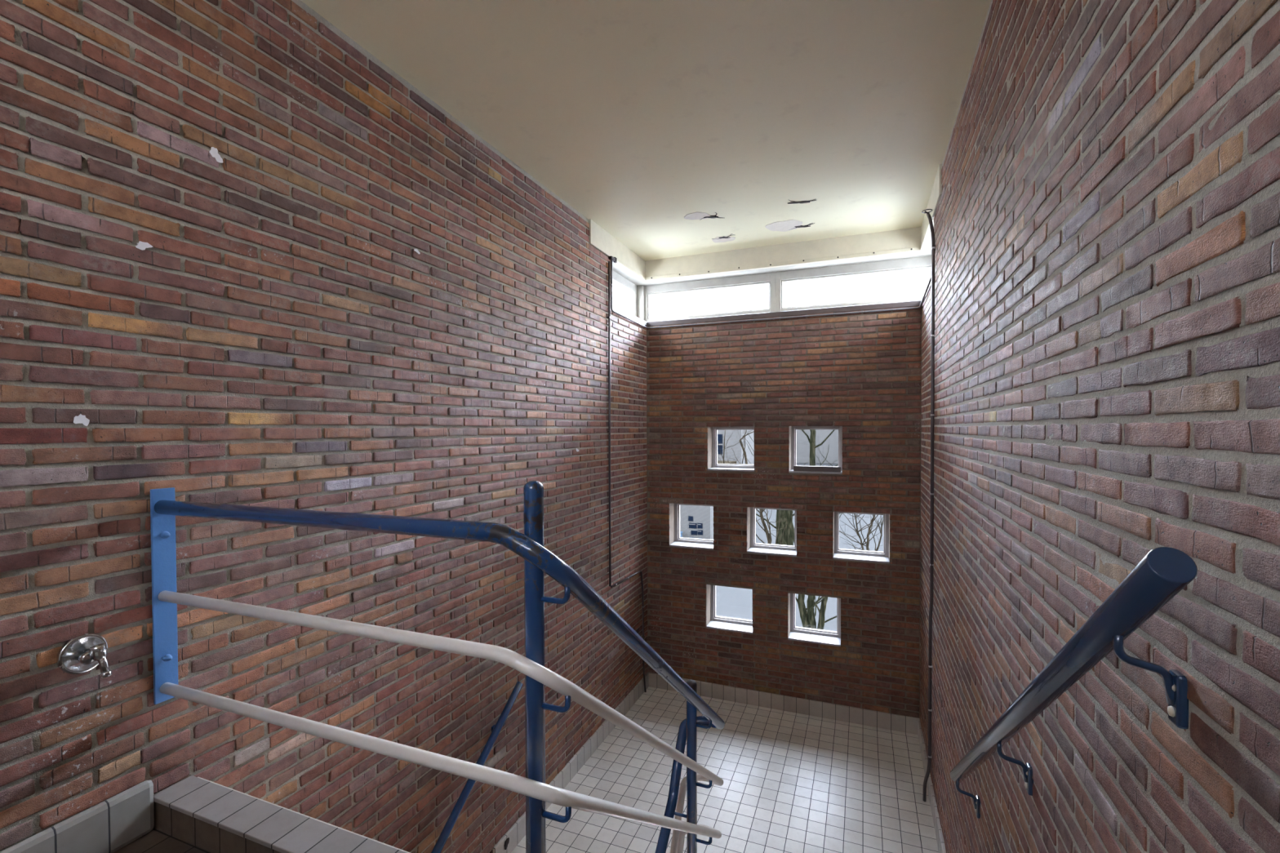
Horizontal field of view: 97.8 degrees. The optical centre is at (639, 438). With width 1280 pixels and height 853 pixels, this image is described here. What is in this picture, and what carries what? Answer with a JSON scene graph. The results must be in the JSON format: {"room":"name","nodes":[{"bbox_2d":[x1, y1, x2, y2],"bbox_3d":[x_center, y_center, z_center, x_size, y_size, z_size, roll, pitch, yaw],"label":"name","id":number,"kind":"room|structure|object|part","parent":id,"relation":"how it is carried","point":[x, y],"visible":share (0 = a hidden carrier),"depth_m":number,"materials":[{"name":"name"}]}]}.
{"room":"stairwell","nodes":[
{"label":"stairwell","id":0,"kind":"room"},
{"bbox_2d":[114,827,211,852],"bbox_3d":[-0.820,1.242,-0.086,2.395,0.220,2.890,0,1,22],"label":"floor","id":1,"kind":"structure","parent":0,"point":[157,841],"depth_m":1.52,"materials":[{"name":"tile"}]},
{"bbox_2d":[150,480,724,852],"bbox_3d":[-0.497,1.370,2.030,1.319,2.590,1.458,0,1,22],"label":"stair railing","id":2,"kind":"object","parent":1,"relation":"on","point":[539,561],"visible":1,"depth_m":1.32,"materials":[{"name":"blue metal"}]},
{"bbox_3d":[-1.368,0.448,1.606,0.009,0.612,0.058,0,1,22],"label":"wall plate","id":3,"kind":"part","parent":2,"relation":"part of","materials":[{"name":"blue paint"}]},
{"bbox_3d":[-0.501,1.677,2.017,1.306,1.976,1.404,0,1,22],"label":"rail","id":4,"kind":"part","parent":2,"relation":"part of","materials":[{"name":"white metal"}]},
{"bbox_3d":[-0.495,1.440,2.032,1.306,2.032,1.444,0,1,22],"label":"rail","id":5,"kind":"part","parent":2,"relation":"part of","materials":[{"name":"grey metal"}]},
{"bbox_3d":[-0.224,0.708,1.198,0.042,1.239,0.042,0,1,22],"label":"post","id":6,"kind":"part","parent":2,"relation":"part of","materials":[{"name":"blue metal"}]},
{"bbox_3d":[0.214,1.595,2.303,0.042,1.204,0.042,0,1,22],"label":"post","id":7,"kind":"part","parent":2,"relation":"part of","materials":[{"name":"blue paint"}]},
{"bbox_2d":[0,0,648,852],"bbox_3d":[-1.210,1.125,2.426,0.306,5.411,6.774,0,1,22],"label":"wall","id":8,"kind":"structure","parent":0,"point":[245,260],"depth_m":1.94,"materials":[{"name":"brick"}]},
{"bbox_2d":[0,779,154,852],"bbox_3d":[-1.849,1.054,0.402,0.031,0.149,2.540,0,1,22],"label":"baseboard","id":9,"kind":"structure","parent":8,"relation":"attached to","point":[121,820],"depth_m":1.47,"materials":[{"name":"tile"}]},
{"bbox_2d":[56,633,112,678],"bbox_3d":[-1.401,0.558,1.428,0.092,0.105,0.100,0,1,22],"label":"tap","id":10,"kind":"object","parent":8,"relation":"attached to","point":[89,650],"visible":1,"depth_m":1.42,"materials":[{"name":"silver metal"}]},
{"bbox_3d":[-1.418,0.558,1.426,0.052,0.032,0.032,0,1,22],"label":"inlet knob","id":11,"kind":"part","parent":10,"relation":"part of","materials":[{"name":"silver metal"}]},
{"bbox_3d":[-1.371,0.580,1.429,0.037,0.061,0.024,0,1,22],"label":"spout","id":12,"kind":"part","parent":10,"relation":"part of","materials":[{"name":"silver metal"}]},
{"bbox_2d":[153,775,406,852],"bbox_3d":[-0.833,1.060,1.419,1.152,0.091,0.105,0,1,22],"label":"ledge","id":13,"kind":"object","parent":8,"relation":"attached to","point":[213,818],"depth_m":1.49,"materials":[{"name":"tile"}]},
{"bbox_2d":[197,777,409,852],"bbox_3d":[-0.782,1.177,1.465,1.212,0.296,0.019,0,1,22],"label":"trim","id":14,"kind":"structure","parent":8,"relation":"attached to","point":[197,777],"depth_m":1.52,"materials":[{"name":"grey tile"}]},
{"bbox_2d":[431,681,523,852],"bbox_3d":[-0.972,1.916,2.497,0.099,1.074,1.474,0,1,22],"label":"wall handrail","id":15,"kind":"object","parent":8,"relation":"attached to","point":[495,729],"visible":1,"depth_m":2.81,"materials":[{"name":"blue paint"}]},
{"bbox_2d":[492,672,648,852],"bbox_3d":[-0.358,2.285,4.154,0.024,0.129,2.372,0,1,22],"label":"baseboard","id":16,"kind":"structure","parent":8,"relation":"attached to","point":[510,840],"depth_m":3.92,"materials":[{"name":"tile"}]},
{"bbox_2d":[607,261,611,586],"bbox_3d":[-0.242,-0.113,4.418,0.022,2.570,0.027,0,1,22],"label":"cable conduit","id":17,"kind":"object","parent":8,"relation":"attached to","point":[609,262],"visible":1,"depth_m":4.41,"materials":[{"name":"paint"}]},
{"bbox_2d":[608,256,617,262],"bbox_3d":[-0.222,-1.433,4.456,0.040,0.040,0.100,0,1,22],"label":"stub","id":18,"kind":"object","parent":8,"relation":"attached to","point":[614,260],"visible":0.94,"depth_m":4.45,"materials":[{"name":"grey metal"}]},
{"bbox_2d":[588,218,645,281],"bbox_3d":[-0.167,-1.536,4.623,0.038,0.192,1.115,0,1,22],"label":"trim","id":19,"kind":"structure","parent":8,"relation":"attached to","point":[600,239],"depth_m":4.53,"materials":[{"name":"paint"}]},
{"bbox_2d":[612,270,636,316],"bbox_3d":[-0.230,-1.267,4.910,0.070,0.373,0.912,0,1,22],"label":"window","id":20,"kind":"structure","parent":8,"relation":"in","point":[618,280],"depth_m":5.23,"materials":[{"name":"white paint"}]},
{"bbox_2d":[612,262,641,284],"bbox_3d":[-0.251,-1.464,4.870,0.300,0.028,0.749,0,1,22],"label":"trim","id":21,"kind":"structure","parent":8,"relation":"attached to","point":[615,268],"depth_m":4.92,"materials":[{"name":"white paint"}]},
{"bbox_2d":[610,570,646,692],"bbox_3d":[-0.088,1.747,4.789,0.026,1.170,0.729,0,1,22],"label":"cable conduit","id":22,"kind":"object","parent":8,"relation":"attached to","point":[638,571],"visible":0.92,"depth_m":5.07,"materials":[{"name":"paint"}]},
{"bbox_2d":[612,305,646,326],"bbox_3d":[-0.218,-1.058,4.896,0.304,0.044,0.768,0,1,22],"label":"trim","id":23,"kind":"structure","parent":8,"relation":"attached to","point":[615,308],"depth_m":4.81,"materials":[{"name":"grey paint"}]},
{"bbox_2d":[616,249,931,292],"bbox_3d":[1.194,-1.470,4.936,2.935,0.028,0.440,0,1,22],"label":"trim","id":24,"kind":"structure","parent":8,"relation":"attached to","point":[928,252],"depth_m":4.76,"materials":[{"name":"white paint"}]},
{"bbox_2d":[644,226,921,281],"bbox_3d":[1.104,-1.542,4.710,2.335,0.192,0.042,0,1,22],"label":"ceiling beam","id":25,"kind":"structure","parent":8,"relation":"attached to","point":[903,241],"depth_m":4.64,"materials":[{"name":"paint"}]},
{"bbox_2d":[301,0,991,260],"bbox_3d":[-0.017,-1.699,1.899,3.295,0.255,7.372,0,1,22],"label":"ceiling","id":26,"kind":"structure","parent":0,"point":[675,127],"depth_m":2.60,"materials":[{"name":"paint"}]},
{"bbox_2d":[511,686,938,852],"bbox_3d":[0.729,2.460,3.804,2.395,0.220,2.322,0,1,22],"label":"floor","id":27,"kind":"structure","parent":0,"point":[793,782],"depth_m":3.79,"materials":[{"name":"tile"}]},
{"bbox_2d":[646,306,921,718],"bbox_3d":[1.190,0.788,4.944,2.855,3.682,0.306,0,1,22],"label":"wall","id":28,"kind":"structure","parent":0,"point":[860,373],"depth_m":4.75,"materials":[{"name":"brick"}]},
{"bbox_2d":[636,284,644,320],"bbox_3d":[1.203,-1.271,4.893,2.645,0.373,0.120,0,1,22],"label":"trim","id":29,"kind":"structure","parent":28,"relation":"attached to","point":[640,289],"depth_m":5.31,"materials":[{"name":"white paint"}]},
{"bbox_2d":[669,503,713,550],"bbox_3d":[0.503,0.789,5.177,0.442,0.416,0.223,0,1,22],"label":"window","id":30,"kind":"structure","parent":28,"relation":"in","point":[694,523],"depth_m":5.26,"materials":[{"name":"clear glass"}]},
{"bbox_3d":[0.537,0.787,5.262,0.354,0.328,0.004,0,1,22],"label":"glass","id":31,"kind":"part","parent":30,"relation":"part of","materials":[{"name":"clear glass"}]},
{"bbox_2d":[644,272,775,322],"bbox_3d":[0.626,-1.274,5.150,1.233,0.373,0.070,0,1,22],"label":"window","id":32,"kind":"structure","parent":28,"relation":"in","point":[769,278],"depth_m":5.11,"materials":[{"name":"white paint"}]},
{"bbox_2d":[706,585,752,634],"bbox_3d":[0.831,1.506,5.059,0.442,0.409,0.223,0,1,22],"label":"window","id":33,"kind":"structure","parent":28,"relation":"in","point":[731,608],"depth_m":5.13,"materials":[{"name":"glass"}]},
{"bbox_3d":[0.865,1.504,5.144,0.354,0.321,0.004,0,1,22],"label":"glass","id":34,"kind":"part","parent":33,"relation":"part of","materials":[{"name":"clear glass"}]},
{"bbox_2d":[707,426,754,471],"bbox_3d":[0.839,0.078,5.029,0.441,0.416,0.223,0,1,22],"label":"window","id":35,"kind":"structure","parent":28,"relation":"in","point":[733,447],"depth_m":5.11,"materials":[{"name":"clear glass"}]},
{"bbox_3d":[0.873,0.077,5.114,0.353,0.328,0.004,0,1,22],"label":"glass","id":36,"kind":"part","parent":35,"relation":"part of","materials":[{"name":"clear glass"}]},
{"bbox_2d":[610,260,931,328],"bbox_3d":[0.975,-1.216,4.394,2.289,0.411,0.816,0,1,22],"label":"window sill","id":37,"kind":"structure","parent":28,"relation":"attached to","point":[930,279],"depth_m":4.61,"materials":[{"name":"grey paint"}]},
{"bbox_2d":[746,506,796,556],"bbox_3d":[1.172,0.792,4.910,0.446,0.418,0.223,0,1,22],"label":"window","id":38,"kind":"structure","parent":28,"relation":"in","point":[773,531],"depth_m":4.98,"materials":[{"name":"clear glass"}]},
{"bbox_3d":[1.206,0.791,4.995,0.358,0.330,0.004,0,1,22],"label":"glass","id":39,"kind":"part","parent":38,"relation":"part of","materials":[{"name":"clear glass"}]},
{"bbox_2d":[648,672,918,734],"bbox_3d":[1.139,2.269,4.829,2.295,0.129,0.019,0,1,22],"label":"baseboard","id":40,"kind":"structure","parent":28,"relation":"attached to","point":[896,722],"depth_m":4.73,"materials":[{"name":"tile"}]},
{"bbox_2d":[646,300,921,326],"bbox_3d":[1.184,-1.063,4.913,2.935,0.044,0.304,0,1,22],"label":"trim","id":41,"kind":"structure","parent":28,"relation":"on","point":[916,303],"depth_m":4.72,"materials":[{"name":"white paint"}]},
{"bbox_2d":[787,593,840,647],"bbox_3d":[1.502,1.512,4.792,0.449,0.417,0.223,0,1,22],"label":"window","id":42,"kind":"structure","parent":28,"relation":"in","point":[816,620],"depth_m":4.86,"materials":[{"name":"glass"}]},
{"bbox_3d":[1.536,1.510,4.877,0.361,0.329,0.004,0,1,22],"label":"glass","id":43,"kind":"part","parent":42,"relation":"part of","materials":[{"name":"clear glass"}]},
{"bbox_2d":[789,425,842,474],"bbox_3d":[1.504,0.082,4.764,0.449,0.419,0.223,0,1,22],"label":"window","id":44,"kind":"structure","parent":28,"relation":"in","point":[814,449],"depth_m":4.83,"materials":[{"name":"clear glass"}]},
{"bbox_3d":[1.537,0.081,4.849,0.361,0.331,0.004,0,1,22],"label":"glass","id":45,"kind":"part","parent":44,"relation":"part of","materials":[{"name":"clear glass"}]},
{"bbox_2d":[775,256,931,311],"bbox_3d":[1.783,-1.270,4.689,1.258,0.373,0.070,0,1,22],"label":"window","id":46,"kind":"structure","parent":28,"relation":"in","point":[918,263],"depth_m":4.67,"materials":[{"name":"white paint"}]},
{"bbox_2d":[833,511,889,564],"bbox_3d":[1.838,0.794,4.644,0.452,0.412,0.223,0,1,22],"label":"window","id":47,"kind":"structure","parent":28,"relation":"in","point":[858,536],"depth_m":4.71,"materials":[{"name":"glass"}]},
{"bbox_3d":[1.872,0.792,4.729,0.364,0.324,0.004,0,1,22],"label":"glass","id":48,"kind":"part","parent":47,"relation":"part of","materials":[{"name":"clear glass"}]},
{"bbox_2d":[919,0,1279,852],"bbox_3d":[1.195,1.133,1.465,0.304,5.411,6.776,0,1,22],"label":"wall","id":49,"kind":"structure","parent":0,"point":[1107,217],"depth_m":1.03,"materials":[{"name":"brick"}]},
{"bbox_2d":[922,281,931,303],"bbox_3d":[2.189,-1.050,3.936,0.304,0.044,0.768,0,1,22],"label":"trim","id":50,"kind":"structure","parent":49,"relation":"attached to","point":[930,286],"depth_m":3.86,"materials":[{"name":"grey paint"}]},
{"bbox_2d":[925,235,931,250],"bbox_3d":[2.197,-1.456,3.893,0.300,0.028,0.749,0,1,22],"label":"trim","id":51,"kind":"structure","parent":49,"relation":"attached to","point":[929,245],"depth_m":4.18,"materials":[{"name":"white paint"}]},
{"bbox_2d":[922,212,935,801],"bbox_3d":[1.847,0.447,3.579,0.042,3.798,0.102,0,1,6],"label":"cable conduit","id":52,"kind":"object","parent":49,"relation":"attached to","point":[931,223],"visible":1,"depth_m":3.53,"materials":[{"name":"paint"}]},
{"bbox_2d":[921,208,932,213],"bbox_3d":[1.844,-1.455,3.587,0.063,0.035,0.097,0,1,22],"label":"cable loop","id":53,"kind":"object","parent":52,"relation":"on","point":[925,211],"visible":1,"depth_m":3.58,"materials":[{"name":"paint"}]},
{"bbox_2d":[920,164,942,251],"bbox_3d":[1.968,-1.529,3.776,0.038,0.192,1.105,0,1,22],"label":"trim","id":54,"kind":"structure","parent":49,"relation":"attached to","point":[936,192],"depth_m":3.62,"materials":[{"name":"paint"}]},
{"bbox_2d":[917,718,946,852],"bbox_3d":[1.781,2.292,3.354,0.019,0.129,2.272,0,1,22],"label":"baseboard","id":55,"kind":"structure","parent":49,"relation":"attached to","point":[940,839],"depth_m":3.50,"materials":[{"name":"tile"}]},
{"bbox_2d":[950,546,1197,818],"bbox_3d":[0.971,0.798,1.427,0.103,1.357,1.645,0,1,22],"label":"wall handrail","id":56,"kind":"object","parent":49,"relation":"attached to","point":[1163,572],"visible":1,"depth_m":0.82,"materials":[{"name":"blue metal"}]},
{"bbox_3d":[1.309,1.425,2.161,0.014,0.075,0.030,0,1,22],"label":"fixing plate","id":57,"kind":"part","parent":56,"relation":"part of","materials":[{"name":"blue paint"}]},
{"bbox_3d":[1.047,0.915,1.501,0.014,0.075,0.030,0,1,22],"label":"fixing plate","id":58,"kind":"part","parent":56,"relation":"part of","materials":[{"name":"blue paint"}]},
{"bbox_3d":[0.768,0.371,0.796,0.014,0.075,0.030,0,1,22],"label":"fixing plate","id":59,"kind":"part","parent":56,"relation":"part of","materials":[{"name":"blue paint"}]}
]}

